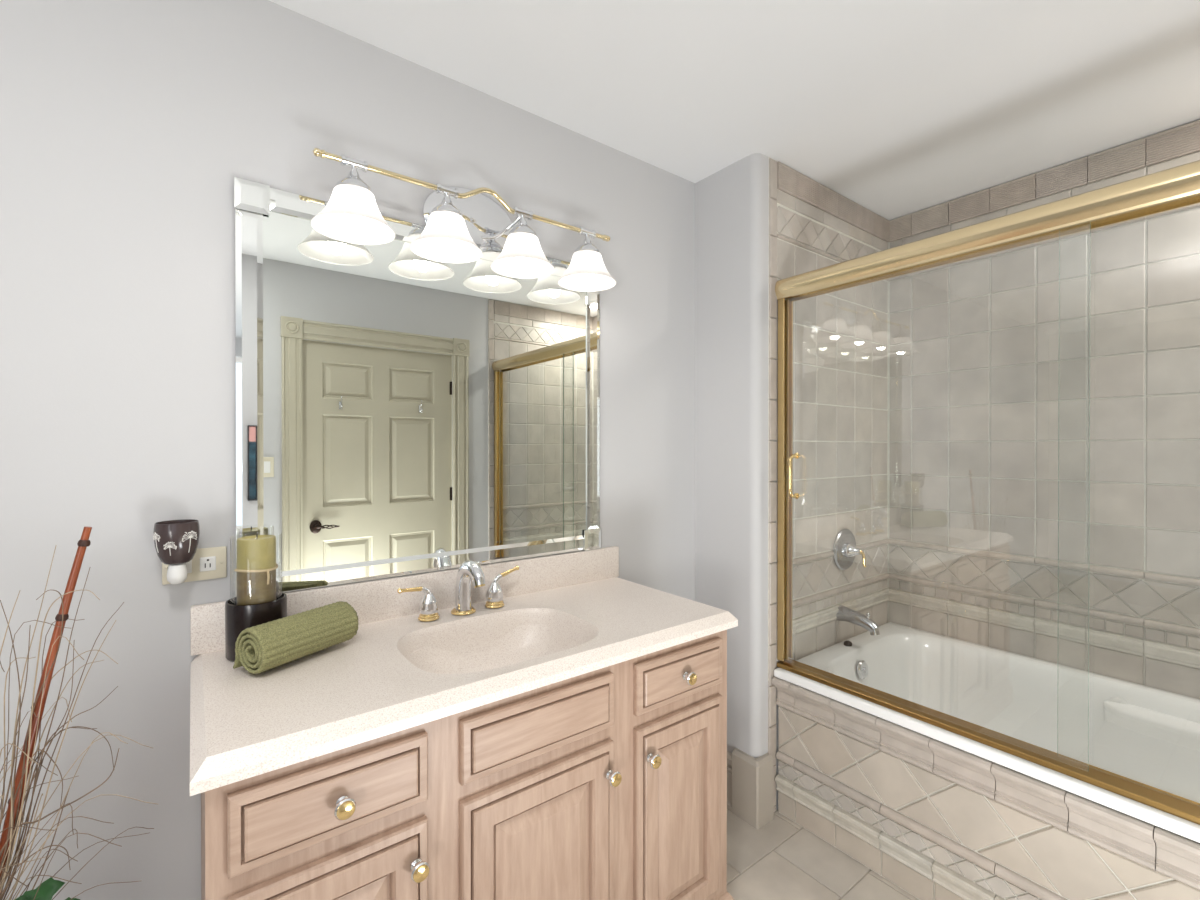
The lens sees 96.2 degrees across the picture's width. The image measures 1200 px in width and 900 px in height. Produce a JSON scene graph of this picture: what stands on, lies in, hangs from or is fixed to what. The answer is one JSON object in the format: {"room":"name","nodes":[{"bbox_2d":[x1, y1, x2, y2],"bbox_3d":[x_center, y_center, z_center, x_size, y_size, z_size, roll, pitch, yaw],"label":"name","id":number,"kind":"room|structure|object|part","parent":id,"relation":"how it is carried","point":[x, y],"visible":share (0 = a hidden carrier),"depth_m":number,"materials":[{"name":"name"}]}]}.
{"room":"bathroom","nodes":[
{"label":"bathroom","id":0,"kind":"room"},
{"bbox_2d":[0,0,694,899],"bbox_3d":[-1.450,0.152,0.867,4.933,2.460,0.100,0,0,-37],"label":"wall","id":1,"kind":"structure","parent":0,"point":[127,127],"depth_m":1.18,"materials":[{"name":"grey paint"}]},
{"bbox_2d":[153,519,199,583],"bbox_3d":[-0.904,0.218,1.151,0.079,0.132,0.088,0,0,-37],"label":"night light","id":2,"kind":"object","parent":1,"relation":"attached to","point":[176,542],"visible":1,"depth_m":1.13,"materials":[{"name":"brown ceramic"}]},
{"bbox_2d":[167,563,187,583],"bbox_3d":[-0.908,0.262,1.158,0.035,0.046,0.073,0,0,-37],"label":"plug","id":3,"kind":"object","parent":2,"relation":"attached to","point":[177,573],"depth_m":1.13,"materials":[{"name":"white plastic"}]},
{"bbox_2d":[162,546,226,584],"bbox_3d":[-0.908,0.258,1.209,0.116,0.072,0.009,0,0,-37],"label":"wall outlet","id":4,"kind":"object","parent":1,"relation":"attached to","point":[207,563],"visible":0.73,"depth_m":1.22,"materials":[{"name":"beige plastic"}]},
{"bbox_2d":[186,560,191,572],"bbox_3d":[-0.924,0.258,1.195,0.030,0.032,0.004,0,0,-37],"label":"socket","id":5,"kind":"object","parent":4,"relation":"attached to","point":[189,564],"depth_m":1.20,"materials":[{"name":"white plastic"}]},
{"bbox_2d":[200,556,215,571],"bbox_3d":[-0.889,0.258,1.221,0.030,0.032,0.004,0,0,-37],"label":"socket","id":6,"kind":"object","parent":4,"relation":"attached to","point":[207,563],"depth_m":1.22,"materials":[{"name":"white plastic"}]},
{"bbox_2d":[190,546,618,655],"bbox_3d":[-0.424,0.401,1.567,1.221,0.108,0.020,0,0,-37],"label":"backsplash","id":7,"kind":"structure","parent":1,"relation":"attached to","point":[379,599],"depth_m":1.49,"materials":[{"name":"beige stone"}]},
{"bbox_2d":[234,177,600,596],"bbox_3d":[-0.423,-0.142,1.567,1.060,0.976,0.018,0,0,-37],"label":"wall mirror","id":8,"kind":"object","parent":1,"relation":"attached to","point":[400,412],"visible":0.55,"depth_m":1.48,"materials":[{"name":"white mirror"}]},
{"bbox_2d":[311,148,615,291],"bbox_3d":[-0.324,-0.654,1.526,0.886,0.240,0.201,0,0,-37],"label":"vanity light","id":9,"kind":"object","parent":1,"relation":"attached to","point":[459,221],"visible":1,"depth_m":1.52,"materials":[{"name":"white glass"}]},
{"bbox_3d":[-0.598,-0.583,1.311,0.188,0.097,0.188,0,0,-37],"label":"lamp shade","id":10,"kind":"part","parent":9,"relation":"part of","materials":[{"name":"white glass"}]},
{"bbox_3d":[-0.598,-0.584,1.311,0.047,0.102,0.047,0,0,-37],"label":"bulb","id":11,"kind":"part","parent":9,"relation":"part of","materials":[{"name":"white glass"}]},
{"bbox_3d":[-0.412,-0.583,1.452,0.188,0.097,0.188,0,0,-37],"label":"lamp shade","id":12,"kind":"part","parent":9,"relation":"part of","materials":[{"name":"white glass"}]},
{"bbox_3d":[-0.412,-0.585,1.452,0.047,0.102,0.047,0,0,-37],"label":"bulb","id":13,"kind":"part","parent":9,"relation":"part of","materials":[{"name":"white glass"}]},
{"bbox_3d":[-0.378,-0.673,1.598,0.290,0.203,0.021,0,0,-37],"label":"plate","id":14,"kind":"part","parent":9,"relation":"part of","materials":[{"name":"silver metal"}]},
{"bbox_3d":[-0.290,-0.664,1.603,0.129,0.069,0.015,0,0,10],"label":"support arm","id":15,"kind":"part","parent":9,"relation":"part of","materials":[{"name":"silver metal"}]},
{"bbox_3d":[-0.228,-0.584,1.591,0.188,0.097,0.188,0,0,-37],"label":"lamp shade","id":16,"kind":"part","parent":9,"relation":"part of","materials":[{"name":"white glass"}]},
{"bbox_3d":[-0.228,-0.585,1.591,0.047,0.102,0.047,0,0,-37],"label":"bulb","id":17,"kind":"part","parent":9,"relation":"part of","materials":[{"name":"white glass"}]},
{"bbox_3d":[-0.041,-0.584,1.732,0.188,0.097,0.188,0,0,-37],"label":"lamp shade","id":18,"kind":"part","parent":9,"relation":"part of","materials":[{"name":"white glass"}]},
{"bbox_3d":[-0.041,-0.586,1.732,0.047,0.102,0.047,0,0,-37],"label":"bulb","id":19,"kind":"part","parent":9,"relation":"part of","materials":[{"name":"white glass"}]},
{"bbox_2d":[269,0,1199,220],"bbox_3d":[0.367,-1.112,-0.780,5.850,0.080,4.920,0,0,-37],"label":"ceiling","id":20,"kind":"structure","parent":0,"point":[897,108],"depth_m":1.54,"materials":[{"name":"white paint"}]},
{"bbox_2d":[695,153,778,809],"bbox_3d":[0.886,0.145,2.447,1.101,2.460,0.400,0,0,-37],"label":"wall","id":21,"kind":"structure","parent":0,"point":[731,203],"depth_m":2.03,"materials":[{"name":"grey paint"}]},
{"bbox_2d":[727,751,731,811],"bbox_3d":[0.442,1.255,2.107,0.024,0.204,0.215,0,0,-37],"label":"baseboard","id":22,"kind":"structure","parent":21,"relation":"attached to","point":[729,754],"depth_m":2.04,"materials":[{"name":"beige paint"}]},
{"bbox_2d":[732,748,772,828],"bbox_3d":[0.565,1.240,1.998,0.093,0.234,0.116,0,0,-37],"label":"trim","id":23,"kind":"structure","parent":21,"relation":"attached to","point":[752,778],"depth_m":1.96,"materials":[{"name":"beige tile"}]},
{"bbox_2d":[768,158,776,812],"bbox_3d":[0.644,0.139,2.007,0.042,2.433,0.010,0,0,-37],"label":"trim","id":24,"kind":"structure","parent":21,"relation":"attached to","point":[772,653],"depth_m":2.00,"materials":[{"name":"beige stone"}]},
{"bbox_2d":[776,162,889,667],"bbox_3d":[1.016,-0.128,2.281,0.876,1.904,0.019,0,0,-37],"label":"wall","id":25,"kind":"structure","parent":21,"relation":"attached to","point":[819,630],"depth_m":2.26,"materials":[{"name":"tile"}]},
{"bbox_3d":[1.016,0.684,2.285,0.876,0.056,0.019,0,0,-37],"label":"tile cap moulding","id":26,"kind":"part","parent":25,"relation":"part of","materials":[{"name":"tile"}]},
{"bbox_2d":[833,529,865,569],"bbox_3d":[1.070,0.426,2.274,0.176,0.176,0.085,0,0,-37],"label":"shower valve","id":27,"kind":"object","parent":25,"relation":"attached to","point":[845,550],"visible":1,"depth_m":2.27,"materials":[{"name":"silver metal"}]},
{"bbox_3d":[1.100,0.456,2.257,0.035,0.075,0.016,0,0,-9],"label":"valve lever","id":28,"kind":"part","parent":27,"relation":"part of","materials":[{"name":"gold metal"}]},
{"bbox_2d":[836,605,879,634],"bbox_3d":[1.067,0.702,2.222,0.068,0.089,0.167,0,0,-37],"label":"tub spout","id":29,"kind":"object","parent":25,"relation":"attached to","point":[846,614],"visible":1,"depth_m":2.21,"materials":[{"name":"silver metal"}]},
{"bbox_2d":[727,809,918,899],"bbox_3d":[0.354,1.371,-0.793,5.800,0.006,4.900,0,0,-37],"label":"floor","id":30,"kind":"structure","parent":0,"point":[781,859],"depth_m":1.75,"materials":[{"name":"tile"}]},
{"bbox_2d":[0,526,155,899],"bbox_3d":[-0.959,0.744,0.768,0.528,1.236,0.256,0,0,-33],"label":"arrangement","id":31,"kind":"object","parent":30,"relation":"on","point":[46,890],"visible":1,"depth_m":0.83,"materials":[{"name":"brown plant"}]},
{"bbox_2d":[201,630,733,899],"bbox_3d":[-0.249,0.928,1.349,1.202,0.864,0.580,0,0,-37],"label":"vanity cabinet","id":32,"kind":"object","parent":30,"relation":"on","point":[610,782],"visible":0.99,"depth_m":1.10,"materials":[{"name":"brown wood"}]},
{"bbox_3d":[-0.435,0.579,0.895,0.301,0.121,0.022,0,0,-37],"label":"drawer","id":33,"kind":"part","parent":32,"relation":"part of","materials":[{"name":"brown wood"}]},
{"bbox_3d":[-0.435,0.943,0.896,0.301,0.537,0.022,0,0,-37],"label":"door","id":34,"kind":"part","parent":32,"relation":"part of","materials":[{"name":"brown wood"}]},
{"bbox_3d":[-0.417,0.580,0.878,0.033,0.033,0.027,0,0,-37],"label":"knob","id":35,"kind":"part","parent":32,"relation":"part of","materials":[{"name":"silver metal"}]},
{"bbox_3d":[-0.408,0.580,0.866,0.028,0.028,0.004,0,0,-37],"label":"knob","id":36,"kind":"part","parent":32,"relation":"part of","materials":[{"name":"gold metal"}]},
{"bbox_3d":[-0.320,0.739,0.951,0.033,0.033,0.027,0,0,-37],"label":"knob","id":37,"kind":"part","parent":32,"relation":"part of","materials":[{"name":"silver metal"}]},
{"bbox_3d":[-0.311,0.739,0.939,0.028,0.028,0.004,0,0,-37],"label":"knob","id":38,"kind":"part","parent":32,"relation":"part of","materials":[{"name":"gold metal"}]},
{"bbox_2d":[190,546,737,795],"bbox_3d":[-0.266,0.476,1.357,1.221,0.257,0.546,0,0,-37],"label":"countertop","id":39,"kind":"structure","parent":32,"relation":"on","point":[563,616],"depth_m":1.22,"materials":[{"name":"beige stone"}]},
{"bbox_2d":[225,536,286,661],"bbox_3d":[-0.771,0.323,1.211,0.118,0.264,0.118,0,0,-37],"label":"candle holder","id":40,"kind":"object","parent":39,"relation":"on","point":[238,618],"visible":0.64,"depth_m":1.16,"materials":[{"name":"brown paint"}]},
{"bbox_2d":[234,534,277,604],"bbox_3d":[-0.771,0.268,1.211,0.084,0.158,0.084,0,0,-37],"label":"pillar candle","id":41,"kind":"object","parent":40,"relation":"in","point":[256,568],"visible":0.94,"depth_m":1.18,"materials":[{"name":"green wax"}]},
{"bbox_2d":[233,601,358,673],"bbox_3d":[-0.656,0.403,1.179,0.106,0.092,0.221,0,0,26],"label":"rolled towel","id":42,"kind":"object","parent":39,"relation":"on","point":[263,647],"visible":1,"depth_m":1.13,"materials":[{"name":"green fabric"}]},
{"bbox_2d":[397,560,518,621],"bbox_3d":[-0.364,0.379,1.484,0.364,0.151,0.136,0,0,-37],"label":"faucet","id":43,"kind":"object","parent":39,"relation":"on","point":[469,570],"visible":1,"depth_m":1.49,"materials":[{"name":"silver metal"}]},
{"bbox_3d":[-0.498,0.367,1.415,0.067,0.020,0.015,0,0,-45],"label":"lever","id":44,"kind":"part","parent":43,"relation":"part of","materials":[{"name":"gold metal"}]},
{"bbox_3d":[-0.462,0.404,1.453,0.051,0.078,0.051,0,0,-37],"label":"handle","id":45,"kind":"part","parent":43,"relation":"part of","materials":[{"name":"silver metal"}]},
{"bbox_3d":[-0.357,0.375,1.485,0.044,0.144,0.129,0,0,-45],"label":"spout","id":46,"kind":"part","parent":43,"relation":"part of","materials":[{"name":"silver metal"}]},
{"bbox_3d":[-0.307,0.403,1.570,0.051,0.078,0.051,0,0,-37],"label":"handle","id":47,"kind":"part","parent":43,"relation":"part of","materials":[{"name":"silver metal"}]},
{"bbox_3d":[-0.270,0.362,1.607,0.067,0.028,0.015,0,0,-43],"label":"lever","id":48,"kind":"part","parent":43,"relation":"part of","materials":[{"name":"gold metal"}]},
{"bbox_3d":[-0.117,0.942,1.138,0.369,0.537,0.022,0,0,-37],"label":"door","id":49,"kind":"part","parent":32,"relation":"part of","materials":[{"name":"brown wood"}]},
{"bbox_3d":[-0.117,0.578,1.136,0.369,0.121,0.022,0,0,-37],"label":"false drawer","id":50,"kind":"part","parent":32,"relation":"part of","materials":[{"name":"brown wood"}]},
{"bbox_3d":[0.029,0.738,1.216,0.033,0.033,0.027,0,0,-37],"label":"knob","id":51,"kind":"part","parent":32,"relation":"part of","materials":[{"name":"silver metal"}]},
{"bbox_3d":[0.038,0.738,1.204,0.028,0.028,0.004,0,0,-37],"label":"knob","id":52,"kind":"part","parent":32,"relation":"part of","materials":[{"name":"gold metal"}]},
{"bbox_3d":[0.127,0.742,1.290,0.033,0.033,0.027,0,0,-37],"label":"knob","id":53,"kind":"part","parent":32,"relation":"part of","materials":[{"name":"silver metal"}]},
{"bbox_3d":[0.136,0.742,1.278,0.028,0.028,0.004,0,0,-37],"label":"knob","id":54,"kind":"part","parent":32,"relation":"part of","materials":[{"name":"gold metal"}]},
{"bbox_3d":[0.210,0.577,1.384,0.309,0.121,0.022,0,0,-37],"label":"drawer","id":55,"kind":"part","parent":32,"relation":"part of","materials":[{"name":"brown wood"}]},
{"bbox_3d":[0.210,0.941,1.385,0.309,0.537,0.022,0,0,-37],"label":"door","id":56,"kind":"part","parent":32,"relation":"part of","materials":[{"name":"brown wood"}]},
{"bbox_3d":[0.225,0.576,1.364,0.033,0.033,0.027,0,0,-37],"label":"knob","id":57,"kind":"part","parent":32,"relation":"part of","materials":[{"name":"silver metal"}]},
{"bbox_3d":[0.234,0.576,1.351,0.028,0.028,0.004,0,0,-37],"label":"knob","id":58,"kind":"part","parent":32,"relation":"part of","materials":[{"name":"gold metal"}]},
{"bbox_3d":[-0.254,1.300,1.356,1.202,0.120,0.532,0,0,-37],"label":"moulding","id":59,"kind":"part","parent":32,"relation":"part of","materials":[{"name":"brown wood"}]},
{"bbox_2d":[772,677,1199,899],"bbox_3d":[1.192,1.103,1.306,0.066,0.514,1.768,0,0,-37],"label":"tub apron","id":60,"kind":"object","parent":30,"relation":"on","point":[937,820],"visible":0.98,"depth_m":1.55,"materials":[{"name":"tile"}]},
{"bbox_3d":[1.193,1.243,1.307,0.024,0.057,1.766,0,0,-37],"label":"white moulding","id":61,"kind":"part","parent":60,"relation":"part of","materials":[{"name":"tile"}]},
{"bbox_3d":[1.196,1.144,1.309,0.016,0.032,1.766,0,0,-37],"label":"pencil rail","id":62,"kind":"part","parent":60,"relation":"part of","materials":[{"name":"beige tile"}]},
{"bbox_2d":[774,622,1199,842],"bbox_3d":[1.536,1.008,1.573,0.900,0.426,1.759,0,0,-37],"label":"bathtub","id":63,"kind":"object","parent":30,"relation":"on","point":[1150,736],"visible":0.6,"depth_m":1.95,"materials":[{"name":"white ceramic"}]},
{"bbox_2d":[775,160,1199,824],"bbox_3d":[1.206,0.089,1.318,0.099,1.448,1.766,0,0,-37],"label":"shower door frame","id":64,"kind":"structure","parent":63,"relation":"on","point":[1179,186],"depth_m":1.53,"materials":[{"name":"gold metal"}]},
{"bbox_3d":[0.698,0.094,1.949,0.050,0.168,0.022,0,0,-37],"label":"door pull","id":65,"kind":"part","parent":64,"relation":"part of","materials":[{"name":"gold metal"}]},
{"bbox_3d":[1.214,-0.595,1.321,0.078,0.079,1.766,0,0,-37],"label":"header rail","id":66,"kind":"part","parent":64,"relation":"part of","materials":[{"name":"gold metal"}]},
{"bbox_3d":[1.472,0.114,1.016,0.006,1.361,0.947,0,0,-37],"label":"glass door","id":67,"kind":"part","parent":64,"relation":"part of","materials":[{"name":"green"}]},
{"bbox_3d":[0.943,0.111,1.671,0.006,1.361,0.866,0,0,-37],"label":"glass door","id":68,"kind":"part","parent":64,"relation":"part of","materials":[{"name":"green"}]},
{"bbox_2d":[888,120,1199,685],"bbox_3d":[1.975,0.148,1.838,0.100,2.460,1.886,0,0,-37],"label":"wall","id":69,"kind":"structure","parent":0,"point":[1146,220],"depth_m":2.09,"materials":[{"name":"tile"}]},
{"bbox_2d":[768,120,1199,698],"bbox_3d":[1.534,-0.111,1.566,0.932,1.940,1.786,0,0,-37],"label":"wall tiles","id":70,"kind":"structure","parent":69,"relation":"attached to","point":[1177,235],"depth_m":2.04,"materials":[{"name":"tile"}]},
{"bbox_3d":[1.897,0.686,1.845,0.019,0.056,1.766,0,0,-37],"label":"tile cap moulding","id":71,"kind":"part","parent":70,"relation":"part of","materials":[{"name":"tile"}]},
{"bbox_3d":[1.899,-0.099,1.843,0.014,1.422,1.766,0,0,-37],"label":"pencil rail","id":72,"kind":"part","parent":70,"relation":"part of","materials":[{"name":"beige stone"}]}
]}

